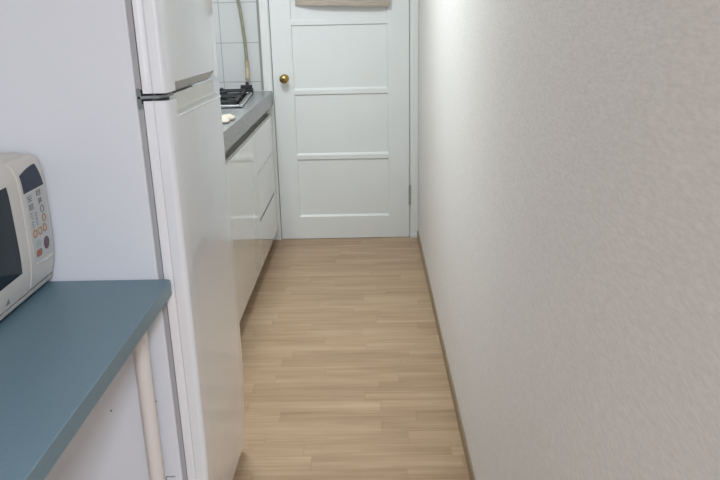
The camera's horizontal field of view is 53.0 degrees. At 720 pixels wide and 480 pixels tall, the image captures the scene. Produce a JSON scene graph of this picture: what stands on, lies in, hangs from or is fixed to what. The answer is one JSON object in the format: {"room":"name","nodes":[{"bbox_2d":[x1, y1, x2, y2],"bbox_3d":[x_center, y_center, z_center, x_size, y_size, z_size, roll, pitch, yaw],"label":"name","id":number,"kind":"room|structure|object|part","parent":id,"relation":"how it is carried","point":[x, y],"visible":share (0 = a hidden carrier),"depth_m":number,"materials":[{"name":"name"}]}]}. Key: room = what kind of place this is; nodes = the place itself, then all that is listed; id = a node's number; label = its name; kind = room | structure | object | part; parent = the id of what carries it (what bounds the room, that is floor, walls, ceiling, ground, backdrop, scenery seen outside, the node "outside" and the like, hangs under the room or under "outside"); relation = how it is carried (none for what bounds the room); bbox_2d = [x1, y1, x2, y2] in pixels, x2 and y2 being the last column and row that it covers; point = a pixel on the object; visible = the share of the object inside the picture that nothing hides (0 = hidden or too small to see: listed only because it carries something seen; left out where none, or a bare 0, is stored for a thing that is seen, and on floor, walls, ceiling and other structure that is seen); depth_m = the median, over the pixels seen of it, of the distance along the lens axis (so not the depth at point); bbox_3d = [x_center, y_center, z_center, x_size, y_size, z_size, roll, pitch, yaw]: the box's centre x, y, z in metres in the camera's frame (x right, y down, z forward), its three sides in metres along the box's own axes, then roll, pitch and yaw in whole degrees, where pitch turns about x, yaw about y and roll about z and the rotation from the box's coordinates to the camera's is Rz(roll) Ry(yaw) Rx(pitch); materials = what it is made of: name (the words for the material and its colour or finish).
{"room":"kitchen","nodes":[
{"label":"kitchen","id":0,"kind":"room"},
{"bbox_2d":[202,0,389,90],"bbox_3d":[-0.459,-1.113,4.048,1.250,2.300,0.155,-1,18,1],"label":"wall","id":1,"kind":"structure","parent":0,"point":[230,54],"depth_m":4.00,"materials":[{"name":"white tile"}]},
{"bbox_2d":[236,0,249,84],"bbox_3d":[-0.672,-1.505,3.806,0.094,1.390,0.095,-1,18,1],"label":"gas hose","id":2,"kind":"object","parent":1,"relation":"attached to","point":[246,62],"visible":0.97,"depth_m":3.97,"materials":[{"name":"rubber"}]},
{"bbox_2d":[256,0,263,89],"bbox_3d":[-0.564,-1.429,3.908,0.013,1.210,0.013,-1,18,1],"label":"trim","id":3,"kind":"structure","parent":1,"relation":"attached to","point":[257,2],"depth_m":4.01,"materials":[{"name":"white wood"}]},
{"bbox_2d":[258,0,418,239],"bbox_3d":[-0.110,-0.993,4.083,0.873,2.035,0.114,-1,18,1],"label":"trim","id":4,"kind":"structure","parent":1,"relation":"attached to","point":[264,15],"depth_m":4.09,"materials":[{"name":"white paint"}]},
{"bbox_2d":[269,0,410,238],"bbox_3d":[-0.103,-0.954,4.037,0.774,1.982,0.110,-1,18,1],"label":"door","id":5,"kind":"structure","parent":1,"relation":"in","point":[341,73],"depth_m":4.14,"materials":[{"name":"white paint"}]},
{"bbox_3d":[-0.424,-0.900,4.035,0.049,0.049,0.068,-1,18,1],"label":"knob","id":6,"kind":"part","parent":5,"relation":"part of","materials":[{"name":"gold metal"}]},
{"bbox_2d":[233,235,469,479],"bbox_3d":[0.613,0.983,1.249,3.650,0.050,6.800,-1,18,1],"label":"floor","id":7,"kind":"structure","parent":0,"point":[345,377],"depth_m":2.75,"materials":[{"name":"brown wood"}]},
{"bbox_2d":[0,279,171,479],"bbox_3d":[-0.750,0.645,1.073,0.688,0.758,1.280,-1,18,1],"label":"dining table","id":8,"kind":"object","parent":7,"relation":"on","point":[63,346],"visible":0.96,"depth_m":1.25,"materials":[{"name":"teal laminate"},{"name":"pale wood"}]},
{"bbox_2d":[0,153,53,319],"bbox_3d":[-0.837,0.030,1.292,0.375,0.285,0.478,-1,18,1],"label":"microwave","id":9,"kind":"object","parent":8,"relation":"on","point":[26,236],"visible":1,"depth_m":1.40,"materials":[{"name":"grey plastic"}]},
{"bbox_3d":[-0.853,0.023,1.290,0.343,0.269,0.478,-1,18,1],"label":"casing","id":10,"kind":"part","parent":9,"relation":"part of","materials":[{"name":"grey plastic"}]},
{"bbox_3d":[-0.667,0.035,1.232,0.030,0.260,0.361,-1,18,1],"label":"oven door","id":11,"kind":"part","parent":9,"relation":"part of","materials":[{"name":"grey plastic"}]},
{"bbox_3d":[-0.471,0.473,1.645,0.034,0.721,0.034,-1,18,1],"label":"leg","id":12,"kind":"part","parent":8,"relation":"part of","materials":[{"name":"white paint"}]},
{"bbox_2d":[0,0,244,479],"bbox_3d":[-0.720,-0.034,1.788,0.714,1.624,0.492,-1,18,1],"label":"refrigerator","id":13,"kind":"object","parent":7,"relation":"on","point":[116,112],"visible":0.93,"depth_m":1.54,"materials":[{"name":"white metal"}]},
{"bbox_3d":[-0.419,-0.294,1.482,0.054,0.041,0.072,-1,18,1],"label":"hinge plate","id":14,"kind":"part","parent":13,"relation":"part of","materials":[{"name":"grey metal"}]},
{"bbox_3d":[-0.412,-0.579,1.613,0.057,0.458,0.490,-1,18,1],"label":"freezer door","id":15,"kind":"part","parent":13,"relation":"part of","materials":[{"name":"white metal"}]},
{"bbox_3d":[-0.389,0.168,1.849,0.057,1.094,0.490,-1,18,1],"label":"fridge door","id":16,"kind":"part","parent":13,"relation":"part of","materials":[{"name":"white metal"}]},
{"bbox_2d":[225,131,262,322],"bbox_3d":[-0.791,0.058,2.861,0.576,0.800,1.434,-1,18,1],"label":"base cabinet","id":17,"kind":"object","parent":7,"relation":"on","point":[240,159],"visible":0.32,"depth_m":3.14,"materials":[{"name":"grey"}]},
{"bbox_3d":[-0.526,-0.294,2.747,0.030,0.014,1.432,-1,18,1],"label":"grip rail","id":18,"kind":"part","parent":17,"relation":"part of","materials":[{"name":"grey metal"}]},
{"bbox_2d":[221,91,272,151],"bbox_3d":[-0.796,-0.473,3.067,0.582,0.080,2.167,-1,18,1],"label":"countertop","id":19,"kind":"structure","parent":17,"relation":"on","point":[259,102],"depth_m":3.28,"materials":[{"name":"grey stone"}]},
{"bbox_2d":[222,114,235,123],"bbox_3d":[-0.557,-0.495,2.945,0.075,0.024,0.181,1,18,8],"label":"dishcloth","id":20,"kind":"object","parent":19,"relation":"on","point":[226,118],"visible":0.65,"depth_m":2.96,"materials":[{"name":"beige fabric"}]},
{"bbox_2d":[219,85,253,107],"bbox_3d":[-0.791,-0.727,3.652,0.452,0.050,0.649,-2,18,-3],"label":"gas stove","id":21,"kind":"object","parent":19,"relation":"on","point":[238,97],"visible":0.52,"depth_m":3.61,"materials":[{"name":"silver metal"}]},
{"bbox_3d":[-0.791,-0.702,3.621,0.408,0.002,0.539,-2,18,-3],"label":"hob plate","id":22,"kind":"part","parent":21,"relation":"part of","materials":[{"name":"black metal"}]},
{"bbox_2d":[247,107,277,266],"bbox_3d":[-0.780,-0.269,3.890,0.576,0.800,0.722,-1,18,1],"label":"drawer unit","id":23,"kind":"object","parent":7,"relation":"on","point":[262,128],"visible":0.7,"depth_m":3.79,"materials":[{"name":"grey"}]},
{"bbox_3d":[-0.516,-0.608,3.736,0.030,0.014,0.638,-1,18,1],"label":"grip rail","id":24,"kind":"part","parent":23,"relation":"part of","materials":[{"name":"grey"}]},
{"bbox_3d":[-0.509,-0.505,3.769,0.020,0.199,0.638,-1,18,1],"label":"drawer","id":25,"kind":"part","parent":23,"relation":"part of","materials":[{"name":"white"}]},
{"bbox_3d":[-0.504,-0.300,3.834,0.020,0.225,0.638,-1,18,1],"label":"drawer","id":26,"kind":"part","parent":23,"relation":"part of","materials":[{"name":"white"}]},
{"bbox_3d":[-0.499,-0.071,3.906,0.020,0.222,0.638,-1,18,1],"label":"drawer","id":27,"kind":"part","parent":23,"relation":"part of","materials":[{"name":"white"}]},
{"bbox_2d":[418,0,719,479],"bbox_3d":[0.356,-0.588,2.332,0.100,2.300,3.792,-1,18,1],"label":"wall","id":28,"kind":"structure","parent":0,"point":[569,150],"depth_m":0.98,"materials":[{"name":"textured painted plaster"}]},
{"bbox_2d":[417,231,475,479],"bbox_3d":[0.327,0.512,2.595,0.006,0.047,3.620,-1,18,1],"label":"baseboard","id":29,"kind":"structure","parent":28,"relation":"attached to","point":[451,384],"depth_m":2.61,"materials":[{"name":"wood"}]},
{"bbox_2d":[716,458,719,479],"bbox_3d":[0.345,0.088,0.533,0.113,2.100,0.046,-1,18,1],"label":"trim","id":30,"kind":"structure","parent":28,"relation":"attached to","point":[718,472],"depth_m":0.59,"materials":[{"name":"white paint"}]}
]}

